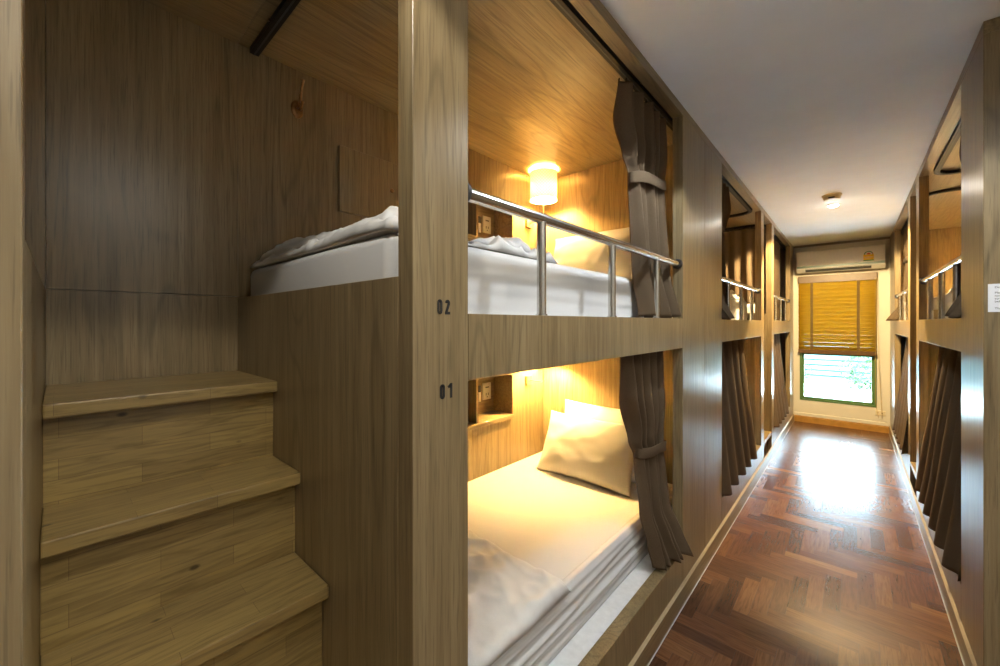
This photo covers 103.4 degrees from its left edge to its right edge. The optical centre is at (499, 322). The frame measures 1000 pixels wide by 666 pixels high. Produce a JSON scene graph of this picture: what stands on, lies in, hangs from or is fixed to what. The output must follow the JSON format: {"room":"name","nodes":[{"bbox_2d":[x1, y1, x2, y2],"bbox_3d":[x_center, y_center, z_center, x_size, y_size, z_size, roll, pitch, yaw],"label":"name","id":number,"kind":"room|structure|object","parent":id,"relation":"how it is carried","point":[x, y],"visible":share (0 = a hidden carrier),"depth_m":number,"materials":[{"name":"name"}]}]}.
{"room":"dormitory","nodes":[
{"label":"dormitory","id":0,"kind":"room"},
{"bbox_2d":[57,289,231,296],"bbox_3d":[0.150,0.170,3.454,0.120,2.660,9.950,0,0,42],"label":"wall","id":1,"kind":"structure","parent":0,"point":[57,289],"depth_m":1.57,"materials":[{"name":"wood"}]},
{"bbox_2d":[600,0,999,245],"bbox_3d":[1.637,-1.230,2.057,4.300,0.140,10.050,0,0,42],"label":"ceiling","id":2,"kind":"structure","parent":0,"point":[805,101],"depth_m":1.93,"materials":[{"name":"paint"}]},
{"bbox_2d":[822,192,841,201],"bbox_3d":[3.018,-1.134,3.593,0.144,0.052,0.144,0,0,42],"label":"smoke detector","id":3,"kind":"object","parent":2,"relation":"attached to","point":[830,197],"visible":1,"depth_m":3.56,"materials":[{"name":"beige plastic"}]},
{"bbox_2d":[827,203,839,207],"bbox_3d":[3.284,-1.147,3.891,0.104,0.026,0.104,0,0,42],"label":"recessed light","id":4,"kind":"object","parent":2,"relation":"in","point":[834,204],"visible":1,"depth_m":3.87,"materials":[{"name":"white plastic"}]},
{"bbox_2d":[649,421,963,665],"bbox_3d":[1.637,1.560,2.057,4.300,0.120,10.050,0,0,42],"label":"floor","id":5,"kind":"structure","parent":0,"point":[825,562],"depth_m":2.32,"materials":[{"name":"wood"}]},
{"bbox_2d":[0,0,45,665],"bbox_3d":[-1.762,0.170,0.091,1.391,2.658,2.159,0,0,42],"label":"wooden post","id":6,"kind":"object","parent":5,"relation":"on","point":[22,22],"visible":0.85,"depth_m":0.43,"materials":[{"name":"brown wood"}]},
{"bbox_2d":[40,0,328,665],"bbox_3d":[-0.803,0.170,1.028,1.208,2.658,0.513,0,0,42],"label":"staircase","id":7,"kind":"structure","parent":5,"relation":"on","point":[167,537],"depth_m":1.24,"materials":[{"name":"brown wood"}]},
{"bbox_2d":[238,0,704,665],"bbox_3d":[0.021,0.170,2.085,1.392,2.658,2.159,0,0,42],"label":"bunk bed","id":8,"kind":"object","parent":5,"relation":"on","point":[440,112],"visible":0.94,"depth_m":1.47,"materials":[{"name":"brown wood"}]},
{"bbox_2d":[291,78,304,118],"bbox_3d":[-0.887,-0.997,1.755,0.077,0.153,0.054,0,0,42],"label":"coat hook","id":9,"kind":"object","parent":8,"relation":"attached to","point":[296,106],"visible":1,"depth_m":1.76,"materials":[{"name":"brown wood"}]},
{"bbox_2d":[251,232,672,317],"bbox_3d":[0.048,-0.114,2.062,1.051,0.216,2.088,0,0,42],"label":"mattress","id":10,"kind":"object","parent":8,"relation":"on","point":[498,283],"visible":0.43,"depth_m":1.27,"materials":[{"name":"white fabric"}]},
{"bbox_2d":[250,206,558,268],"bbox_3d":[-0.400,-0.275,1.562,1.024,0.101,0.756,0,0,42],"label":"duvet","id":11,"kind":"object","parent":10,"relation":"on","point":[385,223],"visible":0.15,"depth_m":1.26,"materials":[{"name":"white fabric"}]},
{"bbox_2d":[553,227,631,278],"bbox_3d":[0.643,-0.422,2.639,0.742,0.396,0.237,0,0,42],"label":"pillow","id":12,"kind":"object","parent":10,"relation":"on","point":[574,251],"visible":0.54,"depth_m":2.56,"materials":[{"name":"white fabric"}]},
{"bbox_2d":[468,183,471,200],"bbox_3d":[-0.089,-0.315,0.960,0.054,0.054,0.017,0,0,42],"label":"end cap","id":13,"kind":"object","parent":8,"relation":"on","point":[469,187],"depth_m":0.94,"materials":[{"name":"metal"}]},
{"bbox_2d":[478,216,490,233],"bbox_3d":[-0.114,-0.726,2.939,0.012,0.132,0.128,0,0,42],"label":"outlet","id":14,"kind":"object","parent":8,"relation":"attached to","point":[486,221],"visible":1,"depth_m":2.94,"materials":[{"name":"white plastic"}]},
{"bbox_2d":[478,216,480,232],"bbox_3d":[-0.150,-0.720,2.901,0.010,0.120,0.023,0,0,42],"label":"switch","id":15,"kind":"object","parent":14,"relation":"attached to","point":[479,217],"depth_m":2.89,"materials":[{"name":"grey plastic"}]},
{"bbox_2d":[478,382,490,401],"bbox_3d":[-0.114,0.517,2.939,0.012,0.132,0.128,0,0,42],"label":"outlet","id":16,"kind":"object","parent":8,"relation":"attached to","point":[486,387],"visible":1,"depth_m":2.94,"materials":[{"name":"white plastic"}]},
{"bbox_2d":[478,385,480,401],"bbox_3d":[-0.150,0.523,2.901,0.010,0.120,0.023,0,0,42],"label":"switch","id":17,"kind":"object","parent":16,"relation":"attached to","point":[479,387],"depth_m":2.89,"materials":[{"name":"grey plastic"}]},
{"bbox_2d":[525,369,543,384],"bbox_3d":[0.309,0.286,2.964,0.248,0.388,0.204,0,0,42],"label":"wall lamp","id":18,"kind":"object","parent":8,"relation":"attached to","point":[529,380],"visible":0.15,"depth_m":3.02,"materials":[{"name":"gold metal"}]},
{"bbox_2d":[525,168,556,228],"bbox_3d":[0.309,-0.922,2.964,0.248,0.388,0.204,0,0,42],"label":"wall lamp","id":19,"kind":"object","parent":8,"relation":"attached to","point":[543,181],"visible":0.92,"depth_m":2.87,"materials":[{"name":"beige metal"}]},
{"bbox_2d":[468,452,672,665],"bbox_3d":[0.053,1.129,2.057,1.066,0.216,2.088,0,0,42],"label":"mattress","id":20,"kind":"object","parent":8,"relation":"on","point":[590,537],"visible":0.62,"depth_m":1.94,"materials":[{"name":"white fabric"}]},
{"bbox_2d":[468,529,570,665],"bbox_3d":[-0.296,0.980,1.488,0.834,0.077,0.767,0,0,42],"label":"duvet","id":21,"kind":"object","parent":20,"relation":"on","point":[508,596],"visible":0.23,"depth_m":1.41,"materials":[{"name":"white fabric"}]},
{"bbox_2d":[536,410,632,496],"bbox_3d":[0.566,0.831,2.597,0.680,0.376,0.233,0,0,42],"label":"pillow","id":22,"kind":"object","parent":20,"relation":"on","point":[596,452],"visible":0.97,"depth_m":2.52,"materials":[{"name":"white fabric"}]},
{"bbox_2d":[565,399,635,482],"bbox_3d":[0.704,0.798,2.707,0.682,0.442,0.181,0,0,42],"label":"pillow","id":23,"kind":"object","parent":20,"relation":"on","point":[574,408],"visible":0.16,"depth_m":2.76,"materials":[{"name":"white fabric"}]},
{"bbox_2d":[613,78,680,317],"bbox_3d":[0.726,-0.564,1.952,0.569,1.090,0.139,0,0,-44],"label":"curtain","id":24,"kind":"object","parent":8,"relation":"hanging from","point":[640,131],"visible":0.93,"depth_m":1.92,"materials":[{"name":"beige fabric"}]},
{"bbox_2d":[619,351,693,570],"bbox_3d":[0.776,0.659,1.939,0.207,1.108,0.512,0,0,42],"label":"curtain","id":25,"kind":"object","parent":8,"relation":"hanging from","point":[641,389],"visible":0.94,"depth_m":1.95,"materials":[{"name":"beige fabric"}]},
{"bbox_2d":[673,259,682,268],"bbox_3d":[0.952,-0.315,2.124,0.054,0.054,0.017,0,0,42],"label":"end cap","id":26,"kind":"object","parent":8,"relation":"on","point":[680,261],"depth_m":2.11,"materials":[{"name":"metal"}]},
{"bbox_2d":[705,143,763,546],"bbox_3d":[1.461,0.170,3.697,1.392,2.658,2.159,0,0,42],"label":"bunk bed","id":27,"kind":"object","parent":5,"relation":"on","point":[718,330],"visible":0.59,"depth_m":2.69,"materials":[{"name":"brown wood"}]},
{"bbox_2d":[722,180,733,319],"bbox_3d":[1.706,-0.564,2.982,0.192,1.090,0.571,0,0,42],"label":"curtain","id":28,"kind":"object","parent":27,"relation":"hanging from","point":[726,204],"visible":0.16,"depth_m":3.09,"materials":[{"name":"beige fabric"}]},
{"bbox_2d":[730,298,746,319],"bbox_3d":[1.488,-0.114,3.673,1.051,0.216,2.088,0,0,42],"label":"mattress","id":29,"kind":"object","parent":27,"relation":"on","point":[734,304],"visible":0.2,"depth_m":3.71,"materials":[{"name":"white fabric"}]},
{"bbox_2d":[730,290,744,300],"bbox_3d":[1.944,-0.279,4.175,1.001,0.111,0.705,0,0,42],"label":"duvet","id":30,"kind":"object","parent":29,"relation":"on","point":[733,295],"visible":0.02,"depth_m":3.87,"materials":[{"name":"white fabric"}]},
{"bbox_2d":[722,339,756,495],"bbox_3d":[1.929,0.662,3.232,0.156,1.114,1.226,0,0,42],"label":"curtain","id":31,"kind":"object","parent":27,"relation":"hanging from","point":[738,438],"visible":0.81,"depth_m":3.18,"materials":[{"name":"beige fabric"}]},
{"bbox_2d":[726,213,771,456],"bbox_3d":[2.421,0.170,4.636,1.208,2.658,0.518,0,0,42],"label":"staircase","id":32,"kind":"structure","parent":5,"relation":"on","point":[749,218],"depth_m":4.38,"materials":[{"name":"brown wood"}]},
{"bbox_2d":[725,222,792,452],"bbox_3d":[3.246,0.170,5.695,1.392,2.658,2.159,0,0,42],"label":"bunk bed","id":33,"kind":"object","parent":5,"relation":"on","point":[783,327],"visible":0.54,"depth_m":4.68,"materials":[{"name":"brown wood"}]},
{"bbox_2d":[724,227,754,302],"bbox_3d":[2.618,-0.669,4.887,0.981,0.881,0.039,0,0,42],"label":"curtain","id":34,"kind":"object","parent":33,"relation":"hanging from","point":[739,250],"visible":0.22,"depth_m":4.68,"materials":[{"name":"beige fabric"}]},
{"bbox_2d":[747,303,777,320],"bbox_3d":[3.273,-0.114,5.671,1.051,0.216,2.088,0,0,42],"label":"mattress","id":35,"kind":"object","parent":33,"relation":"on","point":[748,305],"visible":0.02,"depth_m":4.61,"materials":[{"name":"white fabric"}]},
{"bbox_2d":[764,228,779,320],"bbox_3d":[3.514,-0.567,5.099,0.044,1.085,1.276,0,0,42],"label":"curtain","id":36,"kind":"object","parent":33,"relation":"hanging from","point":[776,244],"visible":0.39,"depth_m":5.29,"materials":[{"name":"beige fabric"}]},
{"bbox_2d":[774,334,788,426],"bbox_3d":[3.509,0.661,4.998,0.157,1.112,1.126,0,0,42],"label":"curtain","id":37,"kind":"object","parent":33,"relation":"hanging from","point":[781,410],"visible":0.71,"depth_m":4.97,"materials":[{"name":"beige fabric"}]},
{"bbox_2d":[892,185,960,493],"bbox_3d":[4.849,0.170,3.820,1.392,2.658,2.159,0,0,42],"label":"bunk bed","id":38,"kind":"object","parent":5,"relation":"on","point":[944,203],"visible":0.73,"depth_m":4.36,"materials":[{"name":"brown wood"}]},
{"bbox_2d":[886,222,907,320],"bbox_3d":[4.599,-0.564,4.538,0.228,1.089,0.577,0,0,42],"label":"curtain","id":39,"kind":"object","parent":38,"relation":"hanging from","point":[894,316],"visible":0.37,"depth_m":4.50,"materials":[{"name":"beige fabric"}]},
{"bbox_2d":[892,337,907,454],"bbox_3d":[4.132,0.662,4.007,0.162,1.115,1.126,0,0,42],"label":"curtain","id":40,"kind":"object","parent":38,"relation":"hanging from","point":[900,425],"visible":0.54,"depth_m":4.08,"materials":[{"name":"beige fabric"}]},
{"bbox_2d":[933,297,937,309],"bbox_3d":[4.822,-0.114,3.845,1.051,0.216,2.088,0,0,42],"label":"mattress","id":41,"kind":"object","parent":38,"relation":"on","point":[935,299],"visible":0.02,"depth_m":3.41,"materials":[{"name":"white fabric"}]},
{"bbox_2d":[910,173,960,477],"bbox_3d":[3.907,0.170,2.902,1.208,2.658,0.464,0,0,42],"label":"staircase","id":42,"kind":"structure","parent":5,"relation":"on","point":[938,181],"depth_m":3.21,"materials":[{"name":"brown wood"}]},
{"bbox_2d":[916,30,999,665],"bbox_3d":[3.099,0.170,1.863,1.392,2.658,2.159,0,0,42],"label":"bunk bed","id":43,"kind":"object","parent":5,"relation":"on","point":[976,334],"visible":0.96,"depth_m":1.65,"materials":[{"name":"brown wood"}]},
{"bbox_2d":[915,346,960,580],"bbox_3d":[2.648,0.663,2.348,0.161,1.116,1.406,0,0,42],"label":"curtain","id":44,"kind":"object","parent":43,"relation":"hanging from","point":[938,480],"visible":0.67,"depth_m":2.29,"materials":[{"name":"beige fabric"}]},
{"bbox_2d":[945,292,952,318],"bbox_3d":[3.072,-0.114,1.887,1.051,0.216,2.088,0,0,42],"label":"mattress","id":45,"kind":"object","parent":43,"relation":"on","point":[949,296],"visible":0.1,"depth_m":2.85,"materials":[{"name":"white fabric"}]},
{"bbox_2d":[945,140,960,317],"bbox_3d":[2.369,-0.564,2.016,0.173,1.089,0.570,0,0,42],"label":"curtain","id":46,"kind":"object","parent":43,"relation":"hanging from","point":[954,311],"visible":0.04,"depth_m":1.91,"materials":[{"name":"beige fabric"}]},
{"bbox_2d":[988,284,999,311],"bbox_3d":[1.924,-0.093,1.464,0.148,0.107,0.002,0,0,42],"label":"paper notice","id":47,"kind":"object","parent":43,"relation":"attached to","point":[993,289],"visible":1,"depth_m":1.50,"materials":[{"name":"white paper"}]},
{"bbox_2d":[793,239,889,425],"bbox_3d":[4.929,0.170,5.734,3.970,2.660,0.120,0,0,42],"label":"wall","id":48,"kind":"structure","parent":0,"point":[883,274],"depth_m":5.50,"materials":[{"name":"beige paint"}]},
{"bbox_2d":[569,0,792,248],"bbox_3d":[1.243,-1.135,2.449,0.053,0.050,9.689,0,0,42],"label":"trim","id":49,"kind":"structure","parent":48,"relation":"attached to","point":[594,12],"depth_m":1.77,"materials":[{"name":"brown wood"}]},
{"bbox_2d":[628,413,793,665],"bbox_3d":[1.262,1.444,2.421,0.014,0.112,9.672,0,0,42],"label":"baseboard","id":50,"kind":"structure","parent":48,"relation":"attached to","point":[655,638],"depth_m":2.25,"materials":[{"name":"brown wood"}]},
{"bbox_2d":[800,334,876,406],"bbox_3d":[4.891,0.238,5.742,0.845,1.857,0.098,0,0,42],"label":"window","id":51,"kind":"structure","parent":48,"relation":"in","point":[872,403],"depth_m":5.67,"materials":[{"name":"clear glass"}]},
{"bbox_2d":[798,272,881,417],"bbox_3d":[4.848,0.311,5.665,0.914,2.001,0.068,0,0,42],"label":"blind","id":52,"kind":"object","parent":51,"relation":"attached to","point":[839,310],"visible":1,"depth_m":5.65,"materials":[{"name":"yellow wood"}]},
{"bbox_2d":[796,244,885,273],"bbox_3d":[4.815,-0.889,5.616,0.948,0.311,0.205,0,0,42],"label":"air conditioner","id":53,"kind":"object","parent":48,"relation":"attached to","point":[872,256],"visible":1,"depth_m":5.53,"materials":[{"name":"white plastic"}]},
{"bbox_2d":[794,415,888,432],"bbox_3d":[4.879,1.454,5.688,1.030,0.092,0.016,0,0,42],"label":"baseboard","id":54,"kind":"structure","parent":48,"relation":"attached to","point":[846,424],"depth_m":5.65,"materials":[{"name":"brown wood"}]},
{"bbox_2d":[794,411,888,425],"bbox_3d":[4.882,1.384,5.691,1.030,0.048,0.006,0,0,42],"label":"trim","id":55,"kind":"structure","parent":48,"relation":"attached to","point":[795,413],"depth_m":5.66,"materials":[{"name":"beige paint"}]},
{"bbox_2d":[793,237,889,247],"bbox_3d":[4.875,-1.146,5.684,1.050,0.028,0.026,0,0,42],"label":"trim","id":56,"kind":"structure","parent":48,"relation":"attached to","point":[880,238],"depth_m":5.66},
{"bbox_2d":[875,410,885,415],"bbox_3d":[5.202,1.240,5.402,0.104,0.068,0.009,0,0,42],"label":"wall socket","id":57,"kind":"object","parent":48,"relation":"attached to","point":[880,413],"visible":1,"depth_m":5.40,"materials":[{"name":"beige plastic"}]},
{"bbox_2d":[890,238,891,428],"bbox_3d":[5.183,0.195,5.198,0.053,2.608,0.338,0,0,42],"label":"trim","id":58,"kind":"structure","parent":48,"relation":"attached to","point":[891,238],"depth_m":5.15,"materials":[{"name":"brown wood"}]},
{"bbox_2d":[889,426,976,665],"bbox_3d":[3.558,1.444,3.429,0.014,0.112,5.108,0,0,42],"label":"baseboard","id":59,"kind":"structure","parent":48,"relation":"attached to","point":[966,654],"depth_m":2.23,"materials":[{"name":"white wood"}]},
{"bbox_2d":[890,16,999,239],"bbox_3d":[4.026,-1.135,3.023,1.226,0.050,5.125,0,0,42],"label":"trim","id":60,"kind":"structure","parent":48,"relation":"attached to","point":[952,112],"depth_m":2.24,"materials":[{"name":"brown wood"}]},
{"label":"outside","id":61,"kind":"structure","parent":0,"visible":0},
{"bbox_2d":[804,379,870,401],"bbox_3d":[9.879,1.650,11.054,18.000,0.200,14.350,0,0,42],"label":"ground","id":62,"kind":"structure","parent":61,"point":[819,388],"depth_m":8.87,"materials":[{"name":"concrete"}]},
{"bbox_2d":[804,363,813,383],"bbox_3d":[7.660,1.395,10.303,0.859,0.984,0.649,0,0,42],"label":"shrub","id":63,"kind":"object","parent":62,"relation":"on","point":[807,364],"visible":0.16,"depth_m":10.11,"materials":[{"name":"green plant"}]},
{"bbox_2d":[804,334,870,383],"bbox_3d":[9.088,0.645,10.170,16.000,1.810,0.122,0,0,42],"label":"fence","id":64,"kind":"object","parent":62,"relation":"on","point":[824,367],"visible":0.05,"depth_m":10.44,"materials":[{"name":"white"}]},
{"bbox_2d":[838,335,870,390],"bbox_3d":[8.580,1.018,8.963,1.417,1.630,1.038,0,0,42],"label":"shrub","id":65,"kind":"object","parent":62,"relation":"on","point":[852,369],"visible":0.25,"depth_m":9.19,"materials":[{"name":"green plant"}]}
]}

